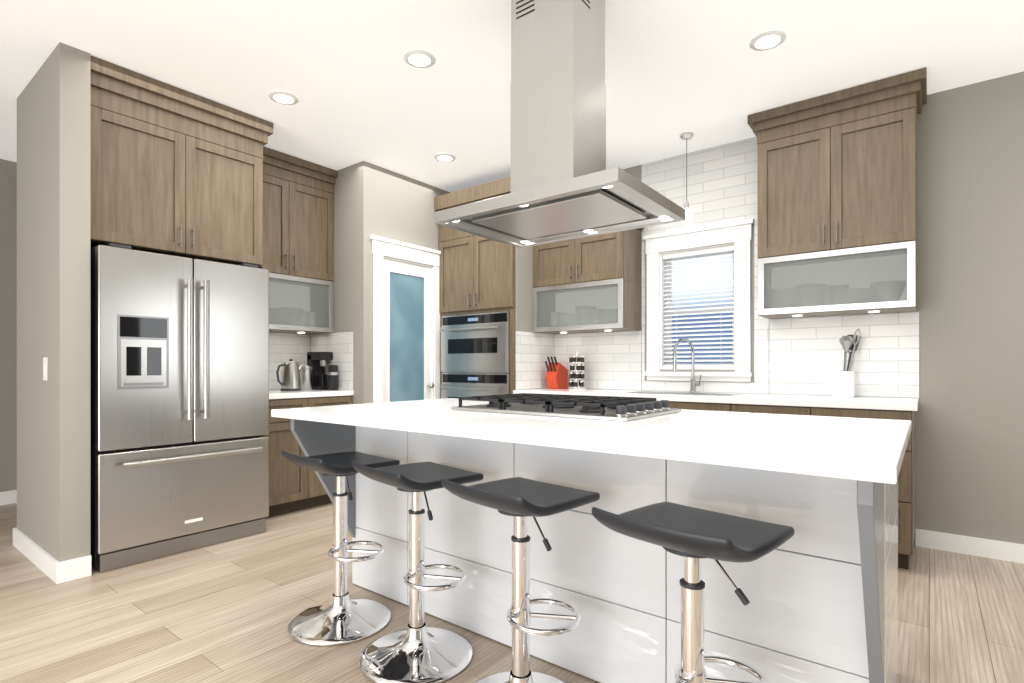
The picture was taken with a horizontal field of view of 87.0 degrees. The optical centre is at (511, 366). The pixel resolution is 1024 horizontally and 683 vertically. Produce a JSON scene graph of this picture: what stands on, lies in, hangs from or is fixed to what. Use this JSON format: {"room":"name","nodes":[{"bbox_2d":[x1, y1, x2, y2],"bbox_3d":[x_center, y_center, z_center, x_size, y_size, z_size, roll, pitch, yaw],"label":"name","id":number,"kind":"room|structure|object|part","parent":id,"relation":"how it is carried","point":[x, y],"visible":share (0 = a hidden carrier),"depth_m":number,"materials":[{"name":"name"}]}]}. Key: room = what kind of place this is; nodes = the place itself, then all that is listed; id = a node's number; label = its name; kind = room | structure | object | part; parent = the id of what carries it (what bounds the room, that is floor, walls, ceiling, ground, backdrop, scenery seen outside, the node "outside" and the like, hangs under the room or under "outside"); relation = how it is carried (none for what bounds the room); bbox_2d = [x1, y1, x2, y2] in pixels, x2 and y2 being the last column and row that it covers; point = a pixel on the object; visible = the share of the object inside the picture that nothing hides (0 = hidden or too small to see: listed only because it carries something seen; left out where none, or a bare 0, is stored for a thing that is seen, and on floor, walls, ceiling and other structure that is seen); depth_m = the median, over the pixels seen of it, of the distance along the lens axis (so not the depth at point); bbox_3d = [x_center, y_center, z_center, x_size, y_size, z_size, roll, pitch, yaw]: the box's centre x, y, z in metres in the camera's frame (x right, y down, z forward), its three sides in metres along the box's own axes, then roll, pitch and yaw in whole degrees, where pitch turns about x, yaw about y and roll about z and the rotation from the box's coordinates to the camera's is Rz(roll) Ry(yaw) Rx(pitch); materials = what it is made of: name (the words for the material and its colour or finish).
{"room":"kitchen","nodes":[
{"label":"kitchen","id":0,"kind":"room"},
{"bbox_2d":[0,159,16,491],"bbox_3d":[-4.870,-0.282,3.470,0.150,2.780,8.835,0,0,38],"label":"wall","id":1,"kind":"structure","parent":0,"point":[8,325],"depth_m":4.37,"materials":[{"name":"grey paint"}]},
{"bbox_2d":[0,490,16,504],"bbox_3d":[-5.747,1.056,2.198,0.015,0.105,5.649,0,0,38],"label":"baseboard","id":2,"kind":"structure","parent":1,"relation":"attached to","point":[6,497],"depth_m":4.36,"materials":[{"name":"white wood"}]},
{"bbox_2d":[17,42,89,561],"bbox_3d":[-2.608,-0.282,3.076,0.810,2.780,0.129,0,0,38],"label":"wall","id":3,"kind":"structure","parent":0,"point":[53,294],"depth_m":2.87,"materials":[{"name":"grey paint"}]},
{"bbox_2d":[13,527,69,583],"bbox_3d":[-2.705,1.056,3.075,0.992,0.105,0.041,0,0,38],"label":"baseboard","id":4,"kind":"structure","parent":3,"relation":"attached to","point":[49,565],"depth_m":2.94,"materials":[{"name":"white wood"}]},
{"bbox_2d":[43,357,47,380],"bbox_3d":[-2.536,0.011,2.933,0.070,0.125,0.007,0,0,38],"label":"light switch","id":5,"kind":"object","parent":3,"relation":"attached to","point":[45,368],"visible":0.89,"depth_m":2.92,"materials":[{"name":"white plastic"}]},
{"bbox_2d":[90,55,197,258],"bbox_3d":[-2.433,-1.180,3.371,0.780,0.976,0.544,0,0,38],"label":"upper cabinet","id":6,"kind":"object","parent":3,"relation":"attached to","point":[176,171],"depth_m":3.12,"materials":[{"name":"brown wood"}]},
{"bbox_2d":[198,95,265,268],"bbox_3d":[-2.173,-1.180,3.707,0.780,0.976,0.545,0,0,38],"label":"upper cabinet","id":7,"kind":"object","parent":3,"relation":"attached to","point":[231,149],"depth_m":3.52,"materials":[{"name":"brown wood"}]},
{"bbox_2d":[262,147,297,282],"bbox_3d":[-2.017,-1.200,4.261,0.349,0.936,0.470,0,0,38],"label":"upper cabinet","id":8,"kind":"object","parent":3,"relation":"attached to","point":[281,168],"depth_m":4.25,"materials":[{"name":"brown wood"}]},
{"bbox_2d":[269,307,301,330],"bbox_3d":[-1.927,-0.390,4.406,0.240,0.155,0.244,0,0,38],"label":"upper cabinet","id":9,"kind":"object","parent":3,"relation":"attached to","point":[280,318],"depth_m":4.31,"materials":[{"name":"grey glass"}]},
{"bbox_2d":[324,161,450,403],"bbox_3d":[-1.055,-0.282,5.183,0.752,2.780,1.458,0,0,38],"label":"wall","id":10,"kind":"structure","parent":0,"point":[370,199],"depth_m":4.51,"materials":[{"name":"grey paint"}]},
{"bbox_2d":[282,159,336,286],"bbox_3d":[-1.802,-1.200,4.540,0.349,0.936,0.470,0,0,38],"label":"upper cabinet","id":11,"kind":"object","parent":10,"relation":"attached to","point":[316,182],"depth_m":4.48,"materials":[{"name":"brown wood"}]},
{"bbox_2d":[269,332,352,389],"bbox_3d":[-1.805,-0.050,4.319,0.619,0.483,0.821,0,0,38],"label":"tile","id":12,"kind":"structure","parent":10,"relation":"attached to","point":[284,348],"depth_m":4.59,"materials":[{"name":"white tile"}]},
{"bbox_2d":[370,235,440,402],"bbox_3d":[-0.954,0.015,4.765,0.157,2.185,0.789,0,0,38],"label":"door frame","id":13,"kind":"structure","parent":10,"relation":"attached to","point":[382,247],"depth_m":4.59,"materials":[{"name":"white wood"}]},
{"bbox_2d":[383,259,433,401],"bbox_3d":[-0.905,0.092,4.755,0.108,2.012,0.557,0,0,38],"label":"pantry door","id":14,"kind":"structure","parent":10,"relation":"in","point":[406,331],"depth_m":4.77,"materials":[{"name":"white"}]},
{"bbox_2d":[0,503,1023,682],"bbox_3d":[-1.461,1.158,0.971,10.900,0.100,9.350,0,0,38],"label":"floor","id":15,"kind":"structure","parent":0,"point":[225,612],"depth_m":2.37,"materials":[{"name":"brown wood"}]},
{"bbox_2d":[90,243,268,571],"bbox_3d":[-2.218,0.214,3.485,0.928,1.783,0.942,0,0,38],"label":"fridge","id":16,"kind":"object","parent":15,"relation":"on","point":[104,562],"depth_m":3.16,"materials":[{"name":"grey metal"}]},
{"bbox_3d":[-1.944,0.174,3.273,0.072,1.657,0.942,0,0,38],"label":"fridge door","id":17,"kind":"part","parent":16,"relation":"part of","materials":[{"name":"silver metal"}]},
{"bbox_3d":[-1.885,0.205,3.224,0.082,1.455,0.767,0,0,38],"label":"fridge handle","id":18,"kind":"part","parent":16,"relation":"part of","materials":[{"name":"silver metal"}]},
{"bbox_2d":[263,397,317,517],"bbox_3d":[-1.910,0.671,4.180,0.618,0.874,0.472,0,0,38],"label":"base cabinet","id":19,"kind":"object","parent":15,"relation":"on","point":[293,487],"depth_m":4.02,"materials":[{"name":"brown wood"}]},
{"bbox_2d":[269,390,353,398],"bbox_3d":[-1.800,0.213,4.316,0.626,0.040,0.822,0,0,38],"label":"countertop","id":20,"kind":"structure","parent":19,"relation":"on","point":[276,394],"depth_m":4.18,"materials":[{"name":"white stone"}]},
{"bbox_2d":[276,359,303,390],"bbox_3d":[-1.795,0.064,4.376,0.156,0.258,0.242,0,0,38],"label":"kettle","id":21,"kind":"object","parent":20,"relation":"on","point":[290,378],"visible":1,"depth_m":4.32,"materials":[{"name":"grey metal"}]},
{"bbox_2d":[301,365,312,389],"bbox_3d":[-1.718,0.090,4.515,0.096,0.205,0.096,0,0,38],"label":"canister","id":22,"kind":"object","parent":20,"relation":"on","point":[306,377],"visible":0.94,"depth_m":4.48,"materials":[{"name":"silver metal"}]},
{"bbox_2d":[307,352,332,389],"bbox_3d":[-1.633,0.033,4.599,0.200,0.320,0.129,0,0,38],"label":"coffee maker","id":23,"kind":"object","parent":20,"relation":"on","point":[316,361],"visible":0.9,"depth_m":4.57,"materials":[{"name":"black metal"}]},
{"bbox_2d":[328,365,337,389],"bbox_3d":[-1.488,0.087,4.494,0.084,0.210,0.083,0,0,38],"label":"grinder","id":24,"kind":"object","parent":20,"relation":"on","point":[332,377],"visible":1,"depth_m":4.46,"materials":[{"name":"black metal"}]},
{"bbox_2d":[318,395,352,505],"bbox_3d":[-1.696,0.671,4.457,0.618,0.874,0.472,0,0,38],"label":"base cabinet","id":25,"kind":"object","parent":15,"relation":"on","point":[323,498],"depth_m":4.32,"materials":[{"name":"brown wood"}]},
{"bbox_2d":[287,473,390,645],"bbox_3d":[-0.747,0.776,2.353,0.432,0.661,0.432,0,0,38],"label":"stool","id":26,"kind":"object","parent":15,"relation":"on","point":[341,617],"visible":0.96,"depth_m":2.32,"materials":[{"name":"silver metal"}]},
{"bbox_2d":[281,450,399,474],"bbox_3d":[-0.747,0.401,2.353,0.390,0.086,0.390,0,0,43],"label":"seat","id":27,"kind":"object","parent":26,"relation":"on","point":[336,463],"visible":0.92,"depth_m":2.28,"materials":[{"name":"grey"}]},
{"bbox_2d":[358,488,472,682],"bbox_3d":[-0.365,0.776,2.071,0.432,0.661,0.432,0,0,38],"label":"stool","id":28,"kind":"object","parent":15,"relation":"on","point":[417,650],"visible":0.98,"depth_m":2.04,"materials":[{"name":"silver metal"}]},
{"bbox_2d":[351,460,482,490],"bbox_3d":[-0.365,0.401,2.071,0.390,0.086,0.390,0,0,-42],"label":"seat","id":29,"kind":"object","parent":28,"relation":"on","point":[422,476],"visible":0.92,"depth_m":2.00,"materials":[{"name":"grey"}]},
{"bbox_2d":[434,177,545,398],"bbox_3d":[-0.148,-0.232,4.978,0.928,2.680,0.668,0,0,38],"label":"tall cabinet","id":30,"kind":"object","parent":15,"relation":"on","point":[477,274],"visible":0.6,"depth_m":4.74,"materials":[{"name":"brown wood"}]},
{"bbox_2d":[440,311,509,398],"bbox_3d":[-0.361,0.086,4.741,0.780,1.105,0.106,0,0,38],"label":"wall oven","id":31,"kind":"object","parent":30,"relation":"in","point":[475,352],"visible":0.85,"depth_m":4.72,"materials":[{"name":"silver metal"}]},
{"bbox_2d":[472,510,580,682],"bbox_3d":[0.028,0.776,1.745,0.432,0.661,0.432,0,0,38],"label":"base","id":32,"kind":"object","parent":15,"relation":"on","point":[520,614],"visible":0.92,"depth_m":1.72,"materials":[{"name":"silver metal"}]},
{"bbox_2d":[441,477,599,516],"bbox_3d":[0.028,0.401,1.745,0.390,0.086,0.390,0,0,44],"label":"seat","id":33,"kind":"object","parent":32,"relation":"on","point":[523,496],"visible":1,"depth_m":1.67,"materials":[{"name":"grey"}]},
{"bbox_2d":[291,419,897,682],"bbox_3d":[0.194,0.668,2.229,2.240,0.880,1.077,0,0,38],"label":"kitchen island","id":34,"kind":"object","parent":15,"relation":"on","point":[819,588],"visible":0.62,"depth_m":1.81,"materials":[{"name":"grey tile"}]},
{"bbox_2d":[271,398,911,483],"bbox_3d":[0.176,0.210,2.202,2.315,0.034,1.160,0,0,38],"label":"island countertop","id":35,"kind":"structure","parent":34,"relation":"on","point":[864,449],"depth_m":1.59,"materials":[{"name":"white stone"}]},
{"bbox_2d":[452,393,680,420],"bbox_3d":[0.229,0.164,2.376,0.855,0.056,0.530,0,0,38],"label":"cooktop","id":36,"kind":"object","parent":35,"relation":"in","point":[614,408],"visible":1,"depth_m":2.22,"materials":[{"name":"silver metal"}]},
{"bbox_2d":[633,401,740,411],"bbox_3d":[1.235,0.671,3.945,0.992,0.874,0.612,0,0,38],"label":"base cabinet","id":37,"kind":"object","parent":15,"relation":"on","point":[673,404],"depth_m":3.54,"materials":[{"name":"brown wood"}]},
{"bbox_2d":[663,547,770,682],"bbox_3d":[0.461,0.776,1.381,0.432,0.661,0.432,0,0,38],"label":"stool","id":38,"kind":"object","parent":15,"relation":"on","point":[690,668],"visible":0.85,"depth_m":1.36,"materials":[{"name":"silver metal"}]},
{"bbox_2d":[592,502,794,562],"bbox_3d":[0.461,0.401,1.381,0.390,0.086,0.390,0,0,-43],"label":"seat","id":39,"kind":"object","parent":38,"relation":"on","point":[705,533],"visible":1,"depth_m":1.31,"materials":[{"name":"grey"}]},
{"bbox_2d":[741,404,812,415],"bbox_3d":[1.733,0.671,3.560,0.511,0.874,0.612,0,0,38],"label":"base cabinet","id":40,"kind":"object","parent":15,"relation":"on","point":[771,409],"depth_m":3.27,"materials":[{"name":"brown wood"}]},
{"bbox_2d":[813,407,914,568],"bbox_3d":[2.101,0.671,3.275,0.541,0.874,0.612,0,0,38],"label":"base cabinet","id":41,"kind":"object","parent":15,"relation":"on","point":[906,478],"depth_m":2.90,"materials":[{"name":"brown wood"}]},
{"bbox_2d":[513,388,918,410],"bbox_3d":[1.263,0.213,3.917,2.692,0.040,0.620,0,0,38],"label":"countertop","id":42,"kind":"structure","parent":41,"relation":"on","point":[890,403],"depth_m":3.42,"materials":[{"name":"white stone"}]},
{"bbox_2d":[545,357,567,388],"bbox_3d":[0.386,0.050,4.764,0.110,0.284,0.228,0,0,38],"label":"knife block","id":43,"kind":"object","parent":42,"relation":"on","point":[556,377],"visible":1,"depth_m":4.72,"materials":[{"name":"red wood"}]},
{"bbox_2d":[568,352,585,389],"bbox_3d":[0.555,0.030,4.626,0.150,0.325,0.148,0,0,38],"label":"spice rack","id":44,"kind":"object","parent":42,"relation":"on","point":[576,359],"visible":1,"depth_m":4.58,"materials":[{"name":"silver metal"}]},
{"bbox_2d":[623,391,739,395],"bbox_3d":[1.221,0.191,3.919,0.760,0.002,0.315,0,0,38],"label":"sink","id":45,"kind":"object","parent":42,"relation":"in","point":[686,393],"visible":1,"depth_m":3.87,"materials":[{"name":"silver metal"}]},
{"bbox_2d":[673,338,701,392],"bbox_3d":[1.307,-0.013,4.015,0.153,0.411,0.230,0,0,38],"label":"faucet","id":46,"kind":"object","parent":42,"relation":"on","point":[693,384],"visible":0.98,"depth_m":4.06,"materials":[{"name":"silver metal"}]},
{"bbox_2d":[832,371,854,397],"bbox_3d":[2.108,0.110,3.439,0.124,0.165,0.124,0,0,38],"label":"utensil crock","id":47,"kind":"object","parent":42,"relation":"on","point":[843,384],"visible":0.96,"depth_m":3.39,"materials":[{"name":"white ceramic"}]},
{"bbox_2d":[839,328,860,370],"bbox_3d":[2.136,-0.037,3.419,0.128,0.412,0.196,0,0,38],"label":"utensils","id":48,"kind":"object","parent":47,"relation":"in","point":[849,343],"visible":0.83,"depth_m":3.39,"materials":[{"name":"silver metal"}]},
{"bbox_2d":[0,0,1023,191],"bbox_3d":[-1.461,-1.722,0.971,10.900,0.100,9.350,0,0,38],"label":"ceiling","id":49,"kind":"structure","parent":0,"point":[361,89],"depth_m":2.95,"materials":[{"name":"white paint"}]},
{"bbox_2d":[269,90,297,104],"bbox_3d":[-1.415,-1.666,3.347,0.170,0.012,0.170,0,0,38],"label":"recessed light","id":50,"kind":"object","parent":49,"relation":"in","point":[282,97],"visible":0.94,"depth_m":3.33,"materials":[{"name":"white"}]},
{"bbox_2d":[404,49,435,67],"bbox_3d":[-0.500,-1.666,2.924,0.170,0.012,0.170,0,0,38],"label":"recessed light","id":51,"kind":"object","parent":49,"relation":"in","point":[418,58],"visible":1,"depth_m":2.91,"materials":[{"name":"white"}]},
{"bbox_2d":[434,153,455,161],"bbox_3d":[-0.535,-1.666,4.302,0.170,0.012,0.170,0,0,38],"label":"recessed light","id":52,"kind":"object","parent":49,"relation":"in","point":[445,157],"visible":0.94,"depth_m":4.28,"materials":[{"name":"white"}]},
{"bbox_2d":[434,0,684,247],"bbox_3d":[0.206,-1.157,2.395,0.906,1.025,0.646,0,0,38],"label":"range hood","id":53,"kind":"object","parent":49,"relation":"hanging from","point":[565,184],"visible":1,"depth_m":2.28,"materials":[{"name":"silver metal"}]},
{"bbox_2d":[680,132,693,226],"bbox_3d":[1.259,-1.341,3.893,0.100,0.657,0.098,0,0,38],"label":"pendant light","id":54,"kind":"object","parent":49,"relation":"hanging from","point":[686,136],"visible":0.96,"depth_m":3.88,"materials":[{"name":"silver metal"}]},
{"bbox_2d":[749,30,785,50],"bbox_3d":[1.307,-1.666,2.760,0.170,0.012,0.170,0,0,38],"label":"recessed light","id":55,"kind":"object","parent":49,"relation":"in","point":[767,40],"visible":0.94,"depth_m":2.75,"materials":[{"name":"white"}]},
{"bbox_2d":[516,137,918,397],"bbox_3d":[1.275,-0.739,3.934,2.694,1.862,0.584,0,0,38],"label":"tiled wall","id":56,"kind":"structure","parent":0,"point":[804,356],"depth_m":4.00,"materials":[{"name":"white tile"}]},
{"bbox_2d":[533,228,642,294],"bbox_3d":[0.624,-0.947,4.583,0.860,0.510,0.349,0,0,38],"label":"upper cabinet","id":57,"kind":"object","parent":56,"relation":"attached to","point":[598,262],"depth_m":4.40,"materials":[{"name":"brown wood"}]},
{"bbox_2d":[756,357,765,372],"bbox_3d":[1.794,-0.015,3.887,0.065,0.115,0.004,0,0,38],"label":"electrical outlet plate","id":58,"kind":"object","parent":56,"relation":"attached to","point":[760,364],"visible":1,"depth_m":3.89,"materials":[{"name":"white plastic"}]},
{"bbox_2d":[753,69,920,266],"bbox_3d":[2.069,-1.195,3.466,0.846,0.946,0.349,0,0,38],"label":"upper cabinet","id":59,"kind":"object","parent":56,"relation":"attached to","point":[837,203],"depth_m":3.30,"materials":[{"name":"brown wood"}]},
{"bbox_2d":[572,71,1023,544],"bbox_3d":[1.220,-0.282,4.441,10.900,2.780,0.150,0,0,38],"label":"wall","id":60,"kind":"structure","parent":0,"point":[969,446],"depth_m":3.19,"materials":[{"name":"grey paint"}]},
{"bbox_2d":[643,219,753,381],"bbox_3d":[1.453,-0.481,4.214,0.839,1.178,0.185,0,0,38],"label":"window","id":61,"kind":"structure","parent":60,"relation":"in","point":[737,235],"depth_m":4.15,"materials":[{"name":"white wood"}]},
{"bbox_2d":[663,245,733,367],"bbox_3d":[1.454,-0.452,4.216,0.553,0.914,0.060,0,0,38],"label":"window shade","id":62,"kind":"object","parent":61,"relation":"attached to","point":[702,252],"visible":0.83,"depth_m":4.20,"materials":[{"name":"white plastic"}]},
{"bbox_2d":[671,255,731,362],"bbox_3d":[1.493,-0.452,4.266,0.485,0.840,0.006,0,0,38],"label":"window panel","id":63,"kind":"object","parent":61,"relation":"attached to","point":[703,305],"visible":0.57,"depth_m":4.26,"materials":[{"name":"clear glass"}]},
{"bbox_2d":[915,529,1023,563],"bbox_3d":[3.932,1.056,2.239,3.618,0.105,0.015,0,0,38],"label":"baseboard","id":64,"kind":"structure","parent":60,"relation":"attached to","point":[987,548],"depth_m":3.18,"materials":[{"name":"white wood"}]},
{"label":"outside","id":65,"kind":"structure","parent":0,"visible":0},
{"bbox_2d":[672,254,731,362],"bbox_3d":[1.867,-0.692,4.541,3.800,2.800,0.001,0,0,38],"label":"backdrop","id":66,"kind":"structure","parent":65,"point":[707,284],"depth_m":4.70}
]}

